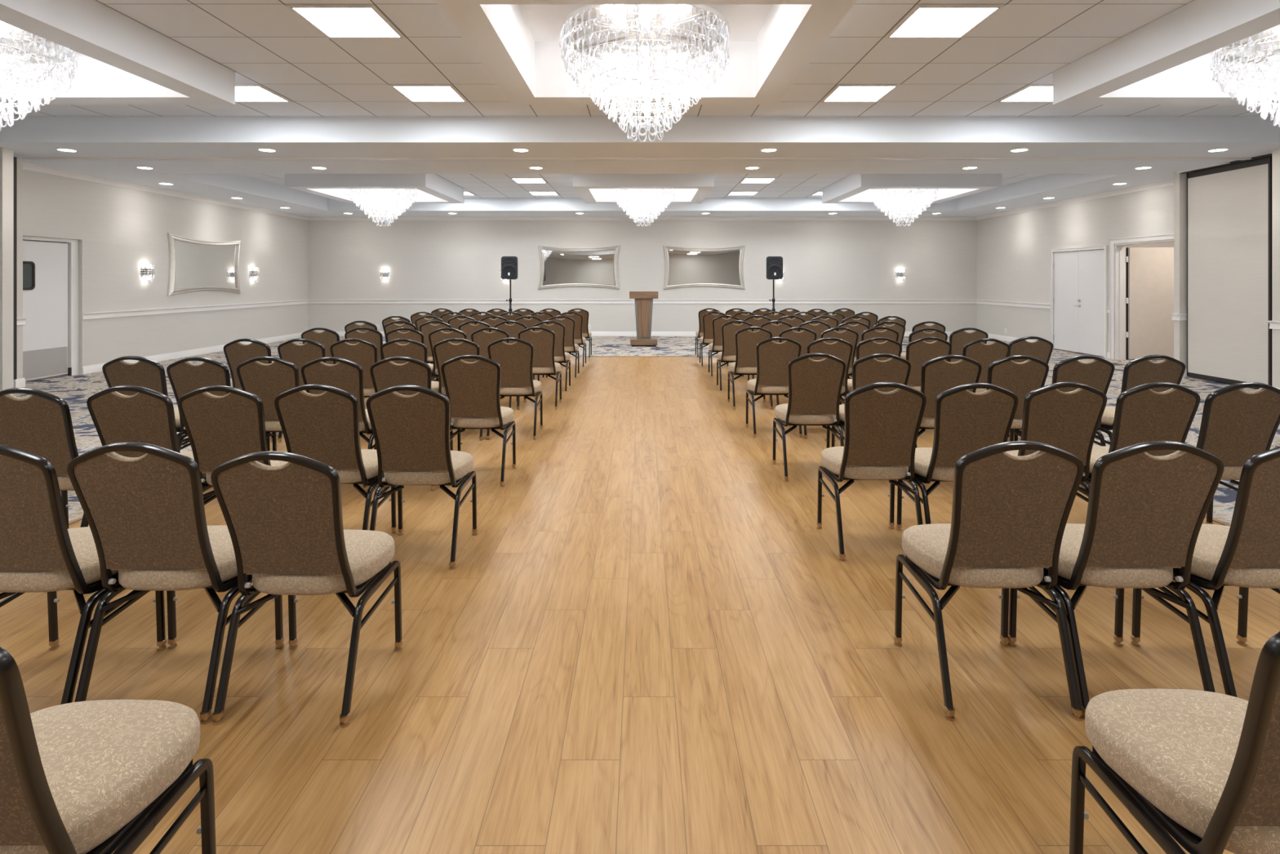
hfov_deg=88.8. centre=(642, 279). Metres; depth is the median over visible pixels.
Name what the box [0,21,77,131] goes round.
chandelier
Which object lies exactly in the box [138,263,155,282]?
wall sconce
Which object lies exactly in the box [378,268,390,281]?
wall sconce
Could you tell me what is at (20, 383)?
baseboard
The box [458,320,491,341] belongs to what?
banquet chair
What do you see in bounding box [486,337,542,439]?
banquet chair
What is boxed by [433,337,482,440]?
banquet chair
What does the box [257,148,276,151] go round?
recessed light
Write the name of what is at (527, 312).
banquet chair
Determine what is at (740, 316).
banquet chair
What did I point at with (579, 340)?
banquet chair
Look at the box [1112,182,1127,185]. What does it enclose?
recessed light
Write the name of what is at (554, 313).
banquet chair
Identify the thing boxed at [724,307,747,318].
banquet chair
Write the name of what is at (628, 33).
chandelier
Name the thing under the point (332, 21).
ceiling light panel
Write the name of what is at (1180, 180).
wall
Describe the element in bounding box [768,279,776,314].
speaker stand
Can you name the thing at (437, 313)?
banquet chair
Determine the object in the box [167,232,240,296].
wall mirror
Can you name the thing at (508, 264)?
loudspeaker
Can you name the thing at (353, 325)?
banquet chair
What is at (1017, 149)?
recessed light
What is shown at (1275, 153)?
wall
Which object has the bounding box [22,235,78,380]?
door
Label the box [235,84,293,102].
ceiling light panel
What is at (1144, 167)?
recessed light
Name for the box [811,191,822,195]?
ceiling light panel
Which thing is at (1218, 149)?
recessed light
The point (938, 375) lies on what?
banquet chair
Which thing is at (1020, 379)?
banquet chair
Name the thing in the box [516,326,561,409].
banquet chair
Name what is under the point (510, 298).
speaker stand
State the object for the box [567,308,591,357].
banquet chair
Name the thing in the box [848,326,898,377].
banquet chair
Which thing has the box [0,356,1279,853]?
floor
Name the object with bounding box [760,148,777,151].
recessed light
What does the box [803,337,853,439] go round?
banquet chair
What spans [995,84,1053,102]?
ceiling light panel
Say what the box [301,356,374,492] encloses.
banquet chair
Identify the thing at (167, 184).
recessed light
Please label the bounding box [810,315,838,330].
banquet chair
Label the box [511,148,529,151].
recessed light
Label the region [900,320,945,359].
banquet chair
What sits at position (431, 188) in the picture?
ceiling recess
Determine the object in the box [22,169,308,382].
wall
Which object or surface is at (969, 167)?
recessed light
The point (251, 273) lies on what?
wall sconce
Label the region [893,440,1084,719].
banquet chair
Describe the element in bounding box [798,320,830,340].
banquet chair
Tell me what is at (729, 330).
banquet chair
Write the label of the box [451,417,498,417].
cushion
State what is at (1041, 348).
banquet chair
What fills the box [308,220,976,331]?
wall
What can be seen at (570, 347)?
banquet chair
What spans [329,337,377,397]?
banquet chair
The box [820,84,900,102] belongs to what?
ceiling light panel
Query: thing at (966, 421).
banquet chair
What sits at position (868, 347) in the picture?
banquet chair
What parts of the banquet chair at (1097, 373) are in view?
leg, frame, backrest, leg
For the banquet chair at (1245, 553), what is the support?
on the floor at (648, 638)
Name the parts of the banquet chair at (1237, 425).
leg, seat, frame, backrest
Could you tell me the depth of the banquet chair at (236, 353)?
5.75 m
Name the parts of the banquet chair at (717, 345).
leg, leg, seat, frame, backrest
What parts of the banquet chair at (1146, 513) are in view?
leg, leg, seat, seat frame, leg, frame, backrest, leg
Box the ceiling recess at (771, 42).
[434,0,857,104]
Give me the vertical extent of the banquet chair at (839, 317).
0.903 m
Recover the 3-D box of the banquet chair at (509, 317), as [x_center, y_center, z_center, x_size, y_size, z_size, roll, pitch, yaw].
[-2.131,0.964,10.831,0.450,0.903,0.548,0,0,0]
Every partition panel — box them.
[13,156,17,387]
[1186,156,1271,388]
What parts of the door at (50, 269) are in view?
kick plate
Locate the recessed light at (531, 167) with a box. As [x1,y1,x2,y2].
[528,166,543,169]
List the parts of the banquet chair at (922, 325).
seat, frame, backrest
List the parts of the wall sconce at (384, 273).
plate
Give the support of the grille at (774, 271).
attached to the loudspeaker at (774, 264)
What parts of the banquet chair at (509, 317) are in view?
frame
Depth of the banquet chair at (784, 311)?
11.88 m
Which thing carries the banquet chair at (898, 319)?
on the floor at (75, 389)
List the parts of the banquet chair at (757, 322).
backrest, frame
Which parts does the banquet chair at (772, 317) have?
frame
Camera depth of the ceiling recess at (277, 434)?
6.01 m
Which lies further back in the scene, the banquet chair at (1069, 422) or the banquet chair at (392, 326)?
the banquet chair at (392, 326)
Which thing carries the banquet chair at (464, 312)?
on the floor at (648, 638)
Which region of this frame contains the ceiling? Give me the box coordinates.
[0,0,1279,216]
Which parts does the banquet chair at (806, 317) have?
frame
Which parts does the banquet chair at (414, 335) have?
backrest, seat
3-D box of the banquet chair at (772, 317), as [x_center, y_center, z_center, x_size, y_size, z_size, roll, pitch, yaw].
[2.152,0.964,10.904,0.450,0.903,0.548,0,0,-1]
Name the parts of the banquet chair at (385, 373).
backrest, frame, leg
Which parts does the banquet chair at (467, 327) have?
frame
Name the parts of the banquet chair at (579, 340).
backrest, frame, seat, leg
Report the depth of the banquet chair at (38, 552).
2.15 m
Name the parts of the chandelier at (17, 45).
bulb, bulb, bulb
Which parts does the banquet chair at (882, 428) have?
leg, leg, seat, seat frame, frame, backrest, leg, leg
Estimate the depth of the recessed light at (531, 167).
9.34 m
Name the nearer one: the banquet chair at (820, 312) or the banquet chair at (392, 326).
the banquet chair at (392, 326)
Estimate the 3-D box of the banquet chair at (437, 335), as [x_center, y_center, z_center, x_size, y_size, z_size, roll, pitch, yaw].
[-2.100,0.971,7.275,0.448,0.917,0.543,0,0,0]
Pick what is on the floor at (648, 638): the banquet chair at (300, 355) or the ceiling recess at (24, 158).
the banquet chair at (300, 355)
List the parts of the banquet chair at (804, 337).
leg, frame, backrest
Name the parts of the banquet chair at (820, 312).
backrest, frame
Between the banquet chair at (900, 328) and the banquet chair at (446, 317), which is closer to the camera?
the banquet chair at (900, 328)
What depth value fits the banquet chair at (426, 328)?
8.26 m
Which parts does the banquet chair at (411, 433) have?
leg, leg, backrest, frame, seat frame, seat, leg, leg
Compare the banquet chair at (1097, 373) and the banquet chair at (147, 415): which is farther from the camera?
the banquet chair at (1097, 373)
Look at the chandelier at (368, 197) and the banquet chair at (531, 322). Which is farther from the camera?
the chandelier at (368, 197)
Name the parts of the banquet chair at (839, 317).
frame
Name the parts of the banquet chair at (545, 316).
frame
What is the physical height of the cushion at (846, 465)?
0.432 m
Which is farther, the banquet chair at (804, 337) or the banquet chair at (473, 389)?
the banquet chair at (804, 337)
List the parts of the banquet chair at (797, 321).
frame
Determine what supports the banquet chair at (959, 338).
on the floor at (75, 389)
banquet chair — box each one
[0,387,88,528]
[0,444,166,704]
[0,646,216,853]
[66,441,284,724]
[86,385,215,501]
[102,355,189,445]
[166,356,270,451]
[177,385,288,505]
[210,451,403,726]
[223,338,272,442]
[236,355,299,451]
[274,384,396,533]
[277,338,325,442]
[301,327,339,364]
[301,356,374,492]
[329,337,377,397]
[344,320,377,333]
[344,327,382,361]
[366,385,477,568]
[368,355,453,491]
[380,338,439,391]
[382,315,410,342]
[383,320,416,334]
[385,327,438,381]
[410,311,435,330]
[415,315,443,331]
[419,320,452,378]
[428,327,466,382]
[431,308,453,318]
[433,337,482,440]
[440,311,465,324]
[440,355,516,486]
[448,315,476,329]
[458,308,480,316]
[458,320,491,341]
[470,311,494,324]
[471,327,517,408]
[480,315,508,332]
[486,308,508,319]
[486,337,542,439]
[494,320,533,375]
[498,311,522,324]
[511,308,534,319]
[515,315,544,377]
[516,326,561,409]
[528,311,553,324]
[533,320,570,391]
[537,308,560,318]
[546,315,579,377]
[557,311,586,366]
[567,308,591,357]
[695,307,719,357]
[699,311,728,366]
[708,315,740,376]
[716,320,754,390]
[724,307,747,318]
[727,326,773,409]
[728,311,757,363]
[742,315,771,376]
[745,337,802,437]
[752,307,774,318]
[753,320,791,376]
[762,311,786,324]
[768,327,816,404]
[772,352,847,481]
[776,315,804,331]
[778,307,799,319]
[791,311,816,322]
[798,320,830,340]
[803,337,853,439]
[805,308,827,317]
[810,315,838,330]
[816,382,926,560]
[820,311,844,324]
[820,327,858,378]
[831,353,911,447]
[832,307,854,318]
[836,320,869,361]
[840,337,902,404]
[841,315,870,326]
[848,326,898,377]
[853,311,878,328]
[872,320,905,345]
[876,315,906,353]
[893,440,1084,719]
[896,382,1017,530]
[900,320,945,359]
[906,337,951,391]
[908,328,947,342]
[915,354,982,486]
[948,327,988,362]
[962,337,1010,440]
[986,355,1048,441]
[1005,382,1106,502]
[1008,336,1053,386]
[1008,440,1224,719]
[1013,355,1115,446]
[1069,631,1279,853]
[1077,382,1200,496]
[1094,354,1185,444]
[1130,446,1279,697]
[1195,382,1279,524]
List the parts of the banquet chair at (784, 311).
frame, backrest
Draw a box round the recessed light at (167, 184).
[158,182,173,185]
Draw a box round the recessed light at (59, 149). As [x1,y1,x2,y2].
[55,148,78,151]
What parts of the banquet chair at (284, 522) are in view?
leg, backrest, leg, frame, seat frame, seat, leg, leg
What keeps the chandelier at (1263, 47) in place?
hanging from the ceiling recess at (1166, 60)
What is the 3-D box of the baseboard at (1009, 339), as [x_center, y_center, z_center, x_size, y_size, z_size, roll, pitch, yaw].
[8.101,1.370,6.800,0.778,0.120,19.600,0,0,0]
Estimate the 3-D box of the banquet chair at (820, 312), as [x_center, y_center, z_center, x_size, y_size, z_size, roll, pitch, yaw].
[3.128,0.964,11.953,0.450,0.903,0.548,0,0,0]
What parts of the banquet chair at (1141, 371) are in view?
leg, seat, backrest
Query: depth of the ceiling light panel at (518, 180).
12.47 m
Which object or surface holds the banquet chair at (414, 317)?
on the floor at (75, 389)
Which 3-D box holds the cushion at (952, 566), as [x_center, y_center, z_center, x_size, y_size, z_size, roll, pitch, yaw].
[1.212,0.762,2.162,0.372,0.432,0.148,0,0,0]
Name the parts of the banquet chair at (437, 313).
frame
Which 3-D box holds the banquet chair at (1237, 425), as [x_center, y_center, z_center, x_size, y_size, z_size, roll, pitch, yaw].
[3.058,0.971,3.535,0.448,0.917,0.543,0,0,0]
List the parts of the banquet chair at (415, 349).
backrest, frame, seat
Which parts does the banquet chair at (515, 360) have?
backrest, frame, seat frame, seat, leg, leg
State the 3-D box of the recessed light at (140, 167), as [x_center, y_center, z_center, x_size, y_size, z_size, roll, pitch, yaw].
[-7.110,-1.598,9.340,0.210,0.004,0.210,0,0,0]
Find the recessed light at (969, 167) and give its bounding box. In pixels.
[961,166,977,169]
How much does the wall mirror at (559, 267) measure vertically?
1.130 m
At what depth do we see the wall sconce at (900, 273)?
16.54 m
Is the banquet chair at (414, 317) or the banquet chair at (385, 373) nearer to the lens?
the banquet chair at (385, 373)
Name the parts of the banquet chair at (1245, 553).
leg, leg, seat frame, frame, seat, leg, backrest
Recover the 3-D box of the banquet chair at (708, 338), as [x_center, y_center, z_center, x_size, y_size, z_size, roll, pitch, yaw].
[1.188,0.964,10.904,0.450,0.903,0.548,0,0,0]
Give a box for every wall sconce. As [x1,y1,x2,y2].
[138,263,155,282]
[248,266,259,282]
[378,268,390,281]
[894,269,906,281]
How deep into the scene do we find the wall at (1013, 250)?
14.03 m
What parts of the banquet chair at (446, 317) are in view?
frame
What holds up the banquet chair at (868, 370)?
on the floor at (648, 638)
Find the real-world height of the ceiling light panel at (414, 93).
0.013 m
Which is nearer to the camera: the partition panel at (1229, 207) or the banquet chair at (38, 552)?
the banquet chair at (38, 552)
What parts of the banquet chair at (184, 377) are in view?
leg, backrest, frame, leg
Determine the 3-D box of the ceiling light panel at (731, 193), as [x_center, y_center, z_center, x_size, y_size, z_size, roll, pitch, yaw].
[2.197,-1.893,14.300,0.610,0.013,0.610,0,0,0]
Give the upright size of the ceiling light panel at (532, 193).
0.013 m
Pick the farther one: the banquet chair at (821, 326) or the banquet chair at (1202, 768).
the banquet chair at (821, 326)
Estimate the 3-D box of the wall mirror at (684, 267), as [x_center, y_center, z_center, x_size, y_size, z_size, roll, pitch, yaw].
[1.568,-0.315,16.574,2.090,1.130,0.052,0,0,0]
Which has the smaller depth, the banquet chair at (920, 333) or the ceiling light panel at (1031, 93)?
the ceiling light panel at (1031, 93)
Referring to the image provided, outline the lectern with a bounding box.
[629,291,657,346]
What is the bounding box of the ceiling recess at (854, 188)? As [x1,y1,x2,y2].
[822,173,1002,203]
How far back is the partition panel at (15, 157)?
8.35 m
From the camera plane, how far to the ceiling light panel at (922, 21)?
4.79 m
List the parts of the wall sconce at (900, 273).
plate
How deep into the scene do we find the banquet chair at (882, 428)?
3.37 m
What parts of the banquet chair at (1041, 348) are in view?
backrest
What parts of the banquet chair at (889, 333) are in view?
frame, backrest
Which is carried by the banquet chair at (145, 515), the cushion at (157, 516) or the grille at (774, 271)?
the cushion at (157, 516)
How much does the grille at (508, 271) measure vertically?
0.300 m
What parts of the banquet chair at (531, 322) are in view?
backrest, frame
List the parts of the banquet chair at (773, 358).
leg, leg, seat, seat frame, frame, backrest, leg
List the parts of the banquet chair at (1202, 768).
leg, leg, seat, seat frame, backrest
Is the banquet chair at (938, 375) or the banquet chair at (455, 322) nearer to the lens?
the banquet chair at (938, 375)
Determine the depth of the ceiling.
7.60 m
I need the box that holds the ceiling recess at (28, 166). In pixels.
[22,162,1173,220]
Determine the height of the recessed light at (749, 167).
0.004 m
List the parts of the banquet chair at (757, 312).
backrest, frame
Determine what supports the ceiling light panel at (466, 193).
attached to the ceiling
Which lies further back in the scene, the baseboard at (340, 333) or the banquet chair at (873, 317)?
the baseboard at (340, 333)
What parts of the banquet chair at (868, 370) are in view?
leg, seat, leg, frame, backrest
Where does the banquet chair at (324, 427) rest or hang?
on the floor at (648, 638)
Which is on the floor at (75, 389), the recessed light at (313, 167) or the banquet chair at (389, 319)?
the banquet chair at (389, 319)
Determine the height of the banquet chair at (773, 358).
0.917 m
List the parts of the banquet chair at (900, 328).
backrest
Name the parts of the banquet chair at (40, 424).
backrest, frame, leg, seat, leg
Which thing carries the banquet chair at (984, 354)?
on the floor at (648, 638)
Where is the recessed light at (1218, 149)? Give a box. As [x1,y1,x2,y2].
[1206,148,1229,151]
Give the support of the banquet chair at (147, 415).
on the floor at (648, 638)
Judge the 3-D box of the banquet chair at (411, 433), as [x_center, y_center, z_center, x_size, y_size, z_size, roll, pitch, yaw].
[-1.151,0.971,3.442,0.448,0.917,0.543,0,0,0]
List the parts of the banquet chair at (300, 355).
leg, backrest, frame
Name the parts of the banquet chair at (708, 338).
leg, seat, frame, backrest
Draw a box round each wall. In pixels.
[0,146,13,395]
[17,159,22,378]
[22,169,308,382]
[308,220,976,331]
[976,185,1173,356]
[1125,241,1173,247]
[1173,172,1191,368]
[1271,147,1279,387]
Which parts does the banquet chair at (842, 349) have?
leg, frame, backrest, seat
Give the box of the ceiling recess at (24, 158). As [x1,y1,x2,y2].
[22,157,1251,159]
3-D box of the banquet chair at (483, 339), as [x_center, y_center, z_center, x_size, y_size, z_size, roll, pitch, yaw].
[-1.651,0.971,7.307,0.448,0.917,0.543,0,0,0]
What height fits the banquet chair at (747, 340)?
0.917 m
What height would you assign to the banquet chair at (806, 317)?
0.903 m
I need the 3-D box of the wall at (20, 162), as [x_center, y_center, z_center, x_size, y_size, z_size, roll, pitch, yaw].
[-8.380,-0.085,8.670,0.220,3.030,0.100,0,0,0]
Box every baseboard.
[15,332,302,387]
[317,331,972,336]
[986,333,1279,389]
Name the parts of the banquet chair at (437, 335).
backrest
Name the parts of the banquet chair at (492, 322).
frame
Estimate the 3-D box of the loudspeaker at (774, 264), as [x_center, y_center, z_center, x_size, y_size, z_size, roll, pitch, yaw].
[2.990,-0.272,14.897,0.370,0.524,0.346,0,0,0]
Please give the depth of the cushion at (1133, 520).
2.14 m
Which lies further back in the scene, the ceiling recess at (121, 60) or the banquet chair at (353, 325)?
the banquet chair at (353, 325)
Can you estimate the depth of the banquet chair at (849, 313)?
11.88 m
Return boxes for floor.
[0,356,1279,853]
[13,336,1279,524]
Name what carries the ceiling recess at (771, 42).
attached to the ceiling
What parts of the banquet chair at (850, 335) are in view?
backrest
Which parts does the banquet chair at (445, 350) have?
seat, backrest, frame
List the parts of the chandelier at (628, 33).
bulb, bulb, bulb, bulb, bulb, stem, bulb, bulb, bulb, bulb, bulb, bulb, bulb, bulb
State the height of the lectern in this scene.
1.184 m
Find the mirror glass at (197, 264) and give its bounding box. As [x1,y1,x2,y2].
[173,240,236,289]
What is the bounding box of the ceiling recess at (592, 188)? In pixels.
[573,173,714,203]
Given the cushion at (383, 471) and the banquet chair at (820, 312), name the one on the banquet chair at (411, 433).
the cushion at (383, 471)
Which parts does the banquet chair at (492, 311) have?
backrest, frame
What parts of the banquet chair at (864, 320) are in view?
backrest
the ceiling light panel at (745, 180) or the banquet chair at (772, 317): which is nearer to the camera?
the banquet chair at (772, 317)
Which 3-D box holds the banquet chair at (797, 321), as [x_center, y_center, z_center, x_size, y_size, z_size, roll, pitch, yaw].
[2.147,0.964,9.714,0.450,0.903,0.548,0,0,-1]
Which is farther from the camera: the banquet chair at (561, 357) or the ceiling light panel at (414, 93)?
the banquet chair at (561, 357)
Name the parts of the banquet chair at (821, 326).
frame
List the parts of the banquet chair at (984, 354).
seat, frame, backrest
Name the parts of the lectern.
panel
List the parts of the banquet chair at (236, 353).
backrest, frame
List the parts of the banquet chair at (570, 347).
backrest, frame, seat, leg, leg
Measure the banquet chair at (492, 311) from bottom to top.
0.903 m
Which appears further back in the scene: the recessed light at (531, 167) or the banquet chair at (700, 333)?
the banquet chair at (700, 333)
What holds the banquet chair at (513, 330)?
on the floor at (648, 638)
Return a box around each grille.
[502,265,515,278]
[768,265,781,278]
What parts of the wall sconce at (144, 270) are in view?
plate, arc frame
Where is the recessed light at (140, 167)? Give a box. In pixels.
[136,166,154,169]
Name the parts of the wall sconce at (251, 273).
plate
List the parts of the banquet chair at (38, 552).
backrest, leg, seat, frame, seat frame, leg, leg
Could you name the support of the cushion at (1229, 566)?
on the banquet chair at (1245, 553)
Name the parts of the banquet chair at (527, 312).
frame, backrest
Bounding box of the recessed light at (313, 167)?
[311,166,327,169]
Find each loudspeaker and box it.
[501,256,517,279]
[766,256,782,279]
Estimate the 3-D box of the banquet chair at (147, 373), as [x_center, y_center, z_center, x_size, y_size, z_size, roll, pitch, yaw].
[-3.458,0.971,4.669,0.448,0.917,0.543,0,0,0]
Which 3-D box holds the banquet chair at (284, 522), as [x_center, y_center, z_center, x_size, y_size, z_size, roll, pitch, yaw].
[-1.160,0.985,2.309,0.448,0.891,0.543,0,0,2]
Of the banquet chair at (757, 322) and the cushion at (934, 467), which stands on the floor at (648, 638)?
the banquet chair at (757, 322)
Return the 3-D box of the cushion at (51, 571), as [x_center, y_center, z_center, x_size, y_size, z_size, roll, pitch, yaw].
[-2.075,0.762,2.132,0.372,0.432,0.148,0,0,0]
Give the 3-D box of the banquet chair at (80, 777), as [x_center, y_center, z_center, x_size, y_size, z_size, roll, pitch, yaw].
[-1.187,0.971,1.249,0.448,0.917,0.543,0,0,0]
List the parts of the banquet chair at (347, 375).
backrest, frame, seat, leg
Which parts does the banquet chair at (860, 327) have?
frame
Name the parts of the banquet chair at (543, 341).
leg, backrest, frame, seat frame, seat, leg, leg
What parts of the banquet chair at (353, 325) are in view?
backrest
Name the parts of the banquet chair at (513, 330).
backrest, frame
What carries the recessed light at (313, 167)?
in the ceiling
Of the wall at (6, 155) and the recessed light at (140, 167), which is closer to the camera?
the wall at (6, 155)
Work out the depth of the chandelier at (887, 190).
12.34 m
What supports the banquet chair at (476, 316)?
on the floor at (648, 638)
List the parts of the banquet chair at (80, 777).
backrest, seat, leg, leg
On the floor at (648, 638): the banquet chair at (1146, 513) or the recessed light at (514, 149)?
the banquet chair at (1146, 513)
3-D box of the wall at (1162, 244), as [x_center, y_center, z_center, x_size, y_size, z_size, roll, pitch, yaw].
[9.755,0.080,10.425,2.170,2.700,3.850,0,0,0]
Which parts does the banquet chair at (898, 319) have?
backrest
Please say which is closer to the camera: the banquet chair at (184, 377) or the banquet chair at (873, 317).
the banquet chair at (184, 377)
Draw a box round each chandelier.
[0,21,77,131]
[347,188,417,226]
[559,4,729,142]
[610,188,675,226]
[868,188,938,226]
[1209,24,1279,127]
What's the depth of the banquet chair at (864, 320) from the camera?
9.36 m
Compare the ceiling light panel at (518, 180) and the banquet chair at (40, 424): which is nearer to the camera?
the banquet chair at (40, 424)
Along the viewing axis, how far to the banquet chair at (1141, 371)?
4.51 m
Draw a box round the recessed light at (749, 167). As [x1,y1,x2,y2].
[744,166,759,169]
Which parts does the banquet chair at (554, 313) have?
frame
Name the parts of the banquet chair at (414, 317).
frame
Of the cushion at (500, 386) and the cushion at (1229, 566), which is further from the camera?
the cushion at (500, 386)
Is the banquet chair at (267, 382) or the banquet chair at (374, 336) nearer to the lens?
the banquet chair at (267, 382)
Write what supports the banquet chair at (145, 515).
on the floor at (648, 638)
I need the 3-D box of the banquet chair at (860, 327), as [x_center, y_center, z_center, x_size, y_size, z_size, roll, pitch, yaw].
[2.627,0.964,8.383,0.450,0.903,0.548,0,0,0]
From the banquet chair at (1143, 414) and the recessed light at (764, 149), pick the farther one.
the recessed light at (764, 149)
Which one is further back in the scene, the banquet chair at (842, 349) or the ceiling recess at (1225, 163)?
the ceiling recess at (1225, 163)
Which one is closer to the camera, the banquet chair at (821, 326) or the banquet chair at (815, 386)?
the banquet chair at (815, 386)
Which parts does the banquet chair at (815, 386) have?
leg, leg, seat, seat frame, frame, backrest, leg, leg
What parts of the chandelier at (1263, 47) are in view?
bulb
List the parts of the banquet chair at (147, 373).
backrest, seat, leg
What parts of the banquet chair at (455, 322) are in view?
frame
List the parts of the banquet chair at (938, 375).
seat frame, seat, backrest, frame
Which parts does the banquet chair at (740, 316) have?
frame, backrest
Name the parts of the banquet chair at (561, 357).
backrest, frame, seat, leg, leg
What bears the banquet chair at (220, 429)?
on the floor at (648, 638)
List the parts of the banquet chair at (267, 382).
backrest, frame, seat, leg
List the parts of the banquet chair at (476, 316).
frame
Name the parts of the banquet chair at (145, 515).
leg, backrest, frame, leg, seat frame, seat, leg, leg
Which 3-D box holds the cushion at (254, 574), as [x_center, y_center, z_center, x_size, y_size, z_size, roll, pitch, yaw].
[-1.165,0.781,2.137,0.372,0.419,0.148,0,0,2]
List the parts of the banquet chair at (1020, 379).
leg, seat, frame, backrest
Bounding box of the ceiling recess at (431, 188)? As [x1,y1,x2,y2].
[284,173,464,203]
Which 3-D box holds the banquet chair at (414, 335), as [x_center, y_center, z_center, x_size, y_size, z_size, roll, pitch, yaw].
[-2.563,0.971,7.275,0.448,0.917,0.543,0,0,0]
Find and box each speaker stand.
[506,279,512,315]
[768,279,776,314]
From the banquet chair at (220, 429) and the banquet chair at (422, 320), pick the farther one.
the banquet chair at (422, 320)
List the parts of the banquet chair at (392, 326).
backrest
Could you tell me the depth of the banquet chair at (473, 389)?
4.56 m
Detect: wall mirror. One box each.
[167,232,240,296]
[537,244,620,289]
[662,244,745,289]
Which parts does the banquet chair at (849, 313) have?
frame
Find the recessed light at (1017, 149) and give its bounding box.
[1009,148,1029,151]
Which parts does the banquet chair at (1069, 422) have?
seat, backrest, leg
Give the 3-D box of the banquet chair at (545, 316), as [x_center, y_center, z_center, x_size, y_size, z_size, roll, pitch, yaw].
[-1.649,0.964,10.831,0.450,0.903,0.548,0,0,-1]
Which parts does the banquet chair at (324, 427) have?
backrest, frame, seat frame, seat, leg, leg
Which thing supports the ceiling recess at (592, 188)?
attached to the ceiling
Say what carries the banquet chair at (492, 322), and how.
on the floor at (648, 638)
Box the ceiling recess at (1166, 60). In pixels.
[1053,0,1279,104]
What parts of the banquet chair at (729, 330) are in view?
leg, leg, seat, seat frame, frame, backrest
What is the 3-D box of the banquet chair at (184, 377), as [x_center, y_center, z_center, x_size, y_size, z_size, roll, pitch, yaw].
[-2.978,0.971,4.607,0.448,0.917,0.543,0,0,0]
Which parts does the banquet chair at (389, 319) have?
backrest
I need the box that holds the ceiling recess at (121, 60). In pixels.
[0,0,235,104]
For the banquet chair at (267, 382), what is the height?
0.917 m
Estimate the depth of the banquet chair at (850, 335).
7.13 m
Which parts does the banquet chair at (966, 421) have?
leg, leg, seat, seat frame, frame, backrest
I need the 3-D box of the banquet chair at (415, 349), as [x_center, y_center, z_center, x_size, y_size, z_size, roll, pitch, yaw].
[-2.097,0.971,5.976,0.448,0.917,0.543,0,0,0]
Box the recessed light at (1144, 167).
[1134,166,1152,169]
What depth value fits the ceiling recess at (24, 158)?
8.54 m
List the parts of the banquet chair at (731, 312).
backrest, frame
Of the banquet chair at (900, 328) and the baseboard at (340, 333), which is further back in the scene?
the baseboard at (340, 333)
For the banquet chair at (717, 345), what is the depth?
9.58 m
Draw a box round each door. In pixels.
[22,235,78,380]
[1049,244,1107,358]
[1109,233,1173,359]
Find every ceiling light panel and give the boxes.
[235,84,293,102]
[285,4,405,39]
[388,84,468,102]
[464,191,475,195]
[510,177,547,183]
[527,191,559,195]
[727,191,759,195]
[739,177,777,183]
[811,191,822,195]
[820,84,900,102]
[884,4,1004,39]
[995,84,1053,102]
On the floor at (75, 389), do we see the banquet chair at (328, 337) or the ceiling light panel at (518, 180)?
the banquet chair at (328, 337)
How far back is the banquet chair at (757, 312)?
11.88 m
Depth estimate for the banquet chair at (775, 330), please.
8.27 m
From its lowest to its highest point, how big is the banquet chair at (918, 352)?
0.917 m
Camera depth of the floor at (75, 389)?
8.97 m
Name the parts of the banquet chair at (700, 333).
leg, seat, frame, backrest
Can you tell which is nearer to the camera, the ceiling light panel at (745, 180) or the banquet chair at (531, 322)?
the banquet chair at (531, 322)
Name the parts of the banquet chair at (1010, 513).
leg, leg, seat, seat frame, frame, leg, backrest, leg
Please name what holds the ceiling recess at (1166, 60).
attached to the ceiling
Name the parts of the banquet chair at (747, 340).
leg, leg, seat, seat frame, frame, backrest, leg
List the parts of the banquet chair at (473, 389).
leg, backrest, frame, seat frame, seat, leg, leg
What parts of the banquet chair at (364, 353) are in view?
backrest, frame, seat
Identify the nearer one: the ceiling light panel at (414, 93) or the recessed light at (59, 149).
the ceiling light panel at (414, 93)
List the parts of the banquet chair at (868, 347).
seat, backrest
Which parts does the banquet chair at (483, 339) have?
backrest, frame, leg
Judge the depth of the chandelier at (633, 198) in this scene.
12.32 m
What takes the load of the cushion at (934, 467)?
on the banquet chair at (966, 421)
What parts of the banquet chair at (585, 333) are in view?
backrest, frame, seat, leg, leg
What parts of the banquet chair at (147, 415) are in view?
backrest, seat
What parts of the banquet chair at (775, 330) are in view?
frame, backrest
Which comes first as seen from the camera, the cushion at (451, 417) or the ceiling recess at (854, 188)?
the cushion at (451, 417)
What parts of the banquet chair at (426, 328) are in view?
seat, backrest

